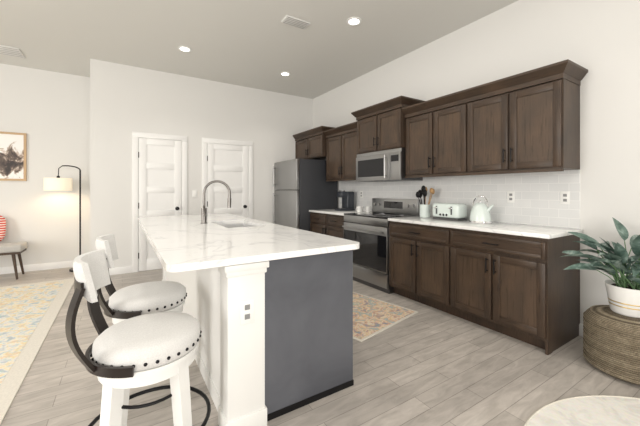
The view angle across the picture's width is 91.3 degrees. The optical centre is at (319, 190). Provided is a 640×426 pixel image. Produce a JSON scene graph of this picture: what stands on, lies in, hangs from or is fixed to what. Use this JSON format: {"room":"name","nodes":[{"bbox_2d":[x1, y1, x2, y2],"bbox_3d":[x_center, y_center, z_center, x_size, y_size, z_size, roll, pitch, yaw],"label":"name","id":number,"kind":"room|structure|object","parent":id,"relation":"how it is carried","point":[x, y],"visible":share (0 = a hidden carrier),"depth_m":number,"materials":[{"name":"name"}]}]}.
{"room":"kitchen","nodes":[
{"label":"kitchen","id":0,"kind":"room"},
{"bbox_2d":[0,63,89,266],"bbox_3d":[-6.298,-0.323,3.797,5.810,3.150,0.150,0,0,-32],"label":"wall","id":1,"kind":"structure","parent":0,"point":[48,112],"depth_m":4.95,"materials":[{"name":"white paint"}]},
{"bbox_2d":[0,131,26,180],"bbox_3d":[-4.778,-0.513,4.652,0.615,0.730,0.025,0,0,-32],"label":"picture frame","id":2,"kind":"object","parent":1,"relation":"attached to","point":[13,156],"visible":1,"depth_m":4.74,"materials":[{"name":"white paper"}]},
{"bbox_2d":[0,260,73,273],"bbox_3d":[-6.170,1.200,3.779,5.610,0.105,0.017,0,0,-32],"label":"baseboard","id":3,"kind":"structure","parent":1,"relation":"attached to","point":[63,264],"depth_m":4.89,"materials":[{"name":"white wood"}]},
{"bbox_2d":[90,59,312,271],"bbox_3d":[-1.976,-0.323,5.891,3.735,3.150,0.930,0,0,-32],"label":"wall","id":4,"kind":"structure","parent":0,"point":[126,101],"depth_m":5.08,"materials":[{"name":"white paint"}]},
{"bbox_2d":[109,266,131,274],"bbox_3d":[-3.082,1.200,4.633,0.520,0.105,0.014,0,0,-32],"label":"baseboard","id":5,"kind":"structure","parent":4,"relation":"attached to","point":[127,269],"depth_m":4.69,"materials":[{"name":"white"}]},
{"bbox_2d":[132,132,186,272],"bbox_3d":[-2.515,0.177,4.951,0.780,2.150,0.082,0,0,-32],"label":"door","id":6,"kind":"structure","parent":4,"relation":"attached to","point":[162,177],"depth_m":4.93,"materials":[{"name":"white wood"}]},
{"bbox_2d":[192,190,196,196],"bbox_3d":[-2.103,0.054,5.254,0.072,0.115,0.010,0,0,-32],"label":"light switch","id":7,"kind":"object","parent":4,"relation":"attached to","point":[194,193],"visible":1,"depth_m":5.25,"materials":[{"name":"white plastic"}]},
{"bbox_2d":[202,138,252,218],"bbox_3d":[-1.606,0.177,5.526,0.894,2.150,0.082,0,0,-32],"label":"door","id":8,"kind":"structure","parent":4,"relation":"attached to","point":[230,164],"depth_m":5.55,"materials":[{"name":"white wood"}]},
{"bbox_2d":[0,0,517,98],"bbox_3d":[-2.004,-1.958,0.685,9.745,0.120,10.100,0,0,-32],"label":"ceiling","id":9,"kind":"structure","parent":0,"point":[257,44],"depth_m":3.83,"materials":[{"name":"white paint"}]},
{"bbox_2d":[0,45,24,57],"bbox_3d":[-4.259,-1.891,4.229,0.350,0.014,0.350,0,0,-32],"label":"ceiling vent","id":10,"kind":"object","parent":9,"relation":"in","point":[17,52],"depth_m":4.25,"materials":[{"name":"white metal"}]},
{"bbox_2d":[178,46,191,51],"bbox_3d":[-1.810,-1.893,4.192,0.169,0.010,0.169,0,0,13],"label":"recessed light","id":11,"kind":"object","parent":9,"relation":"in","point":[182,48],"depth_m":4.19,"materials":[{"name":"white"}]},
{"bbox_2d":[280,72,289,75],"bbox_3d":[-0.565,-1.893,5.085,0.169,0.010,0.169,0,0,13],"label":"recessed light","id":12,"kind":"object","parent":9,"relation":"in","point":[282,73],"depth_m":5.06,"materials":[{"name":"white"}]},
{"bbox_2d":[281,15,310,28],"bbox_3d":[-0.271,-1.891,3.525,0.300,0.014,0.150,0,0,-32],"label":"ceiling vent","id":13,"kind":"object","parent":9,"relation":"in","point":[289,20],"depth_m":3.51,"materials":[{"name":"white metal"}]},
{"bbox_2d":[346,17,361,25],"bbox_3d":[0.381,-1.893,3.506,0.169,0.010,0.169,0,0,13],"label":"recessed light","id":14,"kind":"object","parent":9,"relation":"in","point":[353,21],"depth_m":3.50,"materials":[{"name":"white"}]},
{"bbox_2d":[0,267,639,425],"bbox_3d":[-2.004,1.312,0.685,9.745,0.120,10.100,0,0,-32],"label":"floor","id":15,"kind":"structure","parent":0,"point":[425,365],"depth_m":2.05,"materials":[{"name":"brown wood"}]},
{"bbox_2d":[0,241,27,279],"bbox_3d":[-4.845,1.011,4.248,1.250,0.487,0.400,0,0,-32],"label":"bench","id":16,"kind":"object","parent":15,"relation":"on","point":[12,249],"visible":1,"depth_m":4.41,"materials":[{"name":"fabric"}]},
{"bbox_2d":[0,216,5,240],"bbox_3d":[-4.818,0.560,4.514,0.420,0.411,0.168,0,0,-32],"label":"pillow","id":17,"kind":"object","parent":16,"relation":"on","point":[2,227],"visible":1,"depth_m":4.58,"materials":[{"name":"red fabric"}]},
{"bbox_2d":[0,278,73,424],"bbox_3d":[-3.638,1.247,2.385,2.500,0.010,3.320,0,0,-32],"label":"living room rug","id":18,"kind":"object","parent":15,"relation":"on","point":[29,312],"visible":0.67,"depth_m":2.90,"materials":[{"name":"fabric"}]},
{"bbox_2d":[44,165,80,271],"bbox_3d":[-3.914,0.430,4.861,0.571,1.644,0.338,0,0,-32],"label":"floor lamp","id":19,"kind":"object","parent":15,"relation":"on","point":[58,183],"visible":0.88,"depth_m":4.75,"materials":[{"name":"white fabric"}]},
{"bbox_2d":[65,249,210,425],"bbox_3d":[-0.759,0.762,1.372,0.533,0.985,0.508,0,0,-32],"label":"bar stool","id":20,"kind":"object","parent":15,"relation":"on","point":[126,355],"visible":1,"depth_m":1.25,"materials":[{"name":"white fabric"}]},
{"bbox_2d":[95,234,186,323],"bbox_3d":[-1.048,0.762,1.904,0.524,0.985,0.507,0,0,-32],"label":"bar stool","id":21,"kind":"object","parent":15,"relation":"on","point":[127,302],"visible":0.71,"depth_m":1.78,"materials":[{"name":"white"}]},
{"bbox_2d":[161,250,353,425],"bbox_3d":[-0.910,0.812,3.015,0.834,0.880,2.986,0,0,-32],"label":"kitchen island","id":22,"kind":"object","parent":15,"relation":"on","point":[268,306],"depth_m":1.78,"materials":[{"name":"paint"}]},
{"bbox_2d":[138,214,359,273],"bbox_3d":[-1.006,0.350,2.955,1.124,0.035,3.010,0,0,-32],"label":"island countertop","id":23,"kind":"structure","parent":22,"relation":"on","point":[181,243],"depth_m":2.00,"materials":[{"name":"white stone"}]},
{"bbox_2d":[201,180,230,223],"bbox_3d":[-1.062,0.113,3.193,0.285,0.437,0.136,0,0,-32],"label":"faucet","id":24,"kind":"object","parent":23,"relation":"on","point":[203,215],"visible":1,"depth_m":3.16,"materials":[{"name":"silver metal"}]},
{"bbox_2d":[222,222,249,225],"bbox_3d":[-0.838,0.456,3.149,0.378,0.201,0.668,0,0,-32],"label":"sink","id":25,"kind":"object","parent":23,"relation":"in","point":[223,223],"depth_m":3.46,"materials":[{"name":"white ceramic"}]},
{"bbox_2d":[273,159,337,230],"bbox_3d":[-0.303,0.357,5.836,0.906,1.790,0.910,0,0,-32],"label":"fridge","id":26,"kind":"object","parent":15,"relation":"on","point":[303,187],"visible":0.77,"depth_m":5.46,"materials":[{"name":"grey metal"}]},
{"bbox_2d":[310,213,344,238],"bbox_3d":[0.354,0.808,5.107,0.627,0.887,0.985,0,0,-32],"label":"base cabinet","id":27,"kind":"object","parent":15,"relation":"on","point":[329,224],"depth_m":4.89,"materials":[{"name":"brown wood"}]},
{"bbox_2d":[309,209,365,216],"bbox_3d":[0.345,0.348,5.108,0.642,0.032,0.996,0,0,-32],"label":"countertop","id":28,"kind":"structure","parent":27,"relation":"on","point":[339,213],"depth_m":4.95,"materials":[{"name":"white stone"}]},
{"bbox_2d":[334,190,354,210],"bbox_3d":[0.405,0.164,5.208,0.310,0.335,0.202,0,0,-32],"label":"coffee maker","id":29,"kind":"object","parent":28,"relation":"on","point":[347,197],"visible":1,"depth_m":5.14,"materials":[{"name":"grey plastic"}]},
{"bbox_2d":[356,206,362,211],"bbox_3d":[0.599,0.288,4.827,0.086,0.085,0.086,0,0,13],"label":"mug","id":30,"kind":"object","parent":28,"relation":"on","point":[360,208],"depth_m":4.81,"materials":[{"name":"white ceramic"}]},
{"bbox_2d":[342,198,420,293],"bbox_3d":[0.812,0.684,4.290,0.692,1.135,0.880,0,0,-32],"label":"stove","id":31,"kind":"object","parent":15,"relation":"on","point":[369,232],"visible":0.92,"depth_m":4.10,"materials":[{"name":"silver metal"}]},
{"bbox_2d":[353,292,417,341],"bbox_3d":[0.177,1.248,3.425,0.920,0.008,1.450,0,0,-43],"label":"kitchen rug","id":32,"kind":"object","parent":15,"relation":"on","point":[372,316],"visible":0.42,"depth_m":3.12,"materials":[{"name":"fabric"}]},
{"bbox_2d":[389,221,440,309],"bbox_3d":[1.331,0.808,3.562,0.627,0.887,0.900,0,0,-32],"label":"base cabinet","id":33,"kind":"object","parent":15,"relation":"on","point":[414,250],"depth_m":3.43,"materials":[{"name":"brown wood"}]},
{"bbox_2d":[441,229,579,354],"bbox_3d":[1.739,0.808,2.916,0.627,0.887,0.900,0,0,-32],"label":"base cabinet","id":34,"kind":"object","parent":15,"relation":"on","point":[515,281],"depth_m":2.62,"materials":[{"name":"brown wood"}]},
{"bbox_2d":[389,217,582,240],"bbox_3d":[1.535,0.348,3.226,0.642,0.032,1.686,0,0,-32],"label":"countertop","id":35,"kind":"structure","parent":34,"relation":"on","point":[548,232],"depth_m":2.81,"materials":[{"name":"white stone"}]},
{"bbox_2d":[416,185,434,217],"bbox_3d":[1.299,0.134,3.868,0.167,0.394,0.229,0,0,-32],"label":"utensil crock","id":36,"kind":"object","parent":35,"relation":"on","point":[424,210],"visible":1,"depth_m":3.82,"materials":[{"name":"white ceramic"}]},
{"bbox_2d":[433,203,466,220],"bbox_3d":[1.456,0.238,3.547,0.217,0.186,0.340,0,0,-32],"label":"toaster","id":37,"kind":"object","parent":35,"relation":"on","point":[451,211],"visible":1,"depth_m":3.45,"materials":[{"name":"white metal"}]},
{"bbox_2d":[469,195,493,223],"bbox_3d":[1.666,0.190,3.222,0.212,0.282,0.246,0,0,-32],"label":"kettle","id":38,"kind":"object","parent":35,"relation":"on","point":[480,212],"visible":1,"depth_m":3.17,"materials":[{"name":"white ceramic"}]},
{"bbox_2d":[524,395,639,425],"bbox_3d":[1.694,1.246,1.000,1.800,0.012,1.800,0,0,-32],"label":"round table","id":39,"kind":"object","parent":15,"relation":"on","point":[598,410],"visible":0.98,"depth_m":1.75,"materials":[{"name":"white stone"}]},
{"bbox_2d":[583,305,639,384],"bbox_3d":[2.142,1.047,2.170,0.487,0.390,0.487,0,0,-32],"label":"pouf","id":40,"kind":"object","parent":15,"relation":"on","point":[611,342],"visible":0.94,"depth_m":2.08,"materials":[{"name":"brown wicker"}]},
{"bbox_2d":[561,217,639,317],"bbox_3d":[2.175,0.528,2.115,0.721,0.644,0.799,0,0,-32],"label":"potted plant","id":41,"kind":"object","parent":40,"relation":"on","point":[623,292],"visible":1,"depth_m":2.15,"materials":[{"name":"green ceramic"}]},
{"bbox_2d":[313,0,639,323],"bbox_3d":[2.009,-0.323,3.222,0.150,3.150,10.100,0,0,-32],"label":"wall","id":42,"kind":"structure","parent":0,"point":[599,40],"depth_m":2.70,"materials":[{"name":"white paint"}]},
{"bbox_2d":[295,131,328,159],"bbox_3d":[-0.052,-0.788,5.950,0.412,0.390,1.016,0,0,-32],"label":"upper cabinet","id":43,"kind":"object","parent":42,"relation":"attached to","point":[313,147],"depth_m":5.76,"materials":[{"name":"brown wood"}]},
{"bbox_2d":[325,131,356,181],"bbox_3d":[0.492,-0.542,5.151,0.347,0.723,0.910,0,0,-32],"label":"upper cabinet","id":44,"kind":"object","parent":42,"relation":"attached to","point":[340,159],"depth_m":5.08,"materials":[{"name":"brown wood"}]},
{"bbox_2d":[353,107,420,154],"bbox_3d":[0.947,-0.788,4.375,0.407,0.500,0.881,0,0,-32],"label":"upper cabinet","id":45,"kind":"object","parent":42,"relation":"attached to","point":[385,130],"depth_m":4.20,"materials":[{"name":"brown wood"}]},
{"bbox_2d":[356,148,422,181],"bbox_3d":[0.919,-0.332,4.357,0.472,0.401,0.876,0,0,-32],"label":"microwave","id":46,"kind":"object","parent":45,"relation":"attached to","point":[385,166],"visible":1,"depth_m":4.15,"materials":[{"name":"silver metal"}]},
{"bbox_2d":[405,103,456,177],"bbox_3d":[1.450,-0.542,3.636,0.347,0.723,0.900,0,0,-32],"label":"upper cabinet","id":47,"kind":"object","parent":42,"relation":"attached to","point":[430,138],"depth_m":3.58,"materials":[{"name":"brown wood"}]},
{"bbox_2d":[339,170,579,228],"bbox_3d":[1.300,0.075,4.197,0.007,0.517,3.535,0,0,-32],"label":"backsplash","id":48,"kind":"structure","parent":42,"relation":"attached to","point":[537,198],"depth_m":3.24,"materials":[{"name":"tile"}]},
{"bbox_2d":[507,191,514,202],"bbox_3d":[1.937,0.065,3.177,0.006,0.115,0.072,0,0,-32],"label":"electrical outlet plate","id":49,"kind":"object","parent":48,"relation":"attached to","point":[510,194],"depth_m":3.17,"materials":[{"name":"white plastic"}]},
{"bbox_2d":[560,191,569,203],"bbox_3d":[2.183,0.065,2.788,0.006,0.115,0.072,0,0,-32],"label":"electrical outlet plate","id":50,"kind":"object","parent":48,"relation":"attached to","point":[564,197],"depth_m":2.79,"materials":[{"name":"white plastic"}]},
{"bbox_2d":[457,75,580,174],"bbox_3d":[1.858,-0.542,2.990,0.347,0.723,0.899,0,0,-32],"label":"upper cabinet","id":51,"kind":"object","parent":42,"relation":"attached to","point":[534,127],"depth_m":2.78,"materials":[{"name":"brown wood"}]},
{"bbox_2d":[579,323,582,336],"bbox_3d":[3.356,1.200,0.939,0.014,0.105,4.400,0,0,-32],"label":"baseboard","id":52,"kind":"structure","parent":42,"relation":"attached to","point":[580,325],"depth_m":2.69,"materials":[{"name":"white wood"}]}
]}

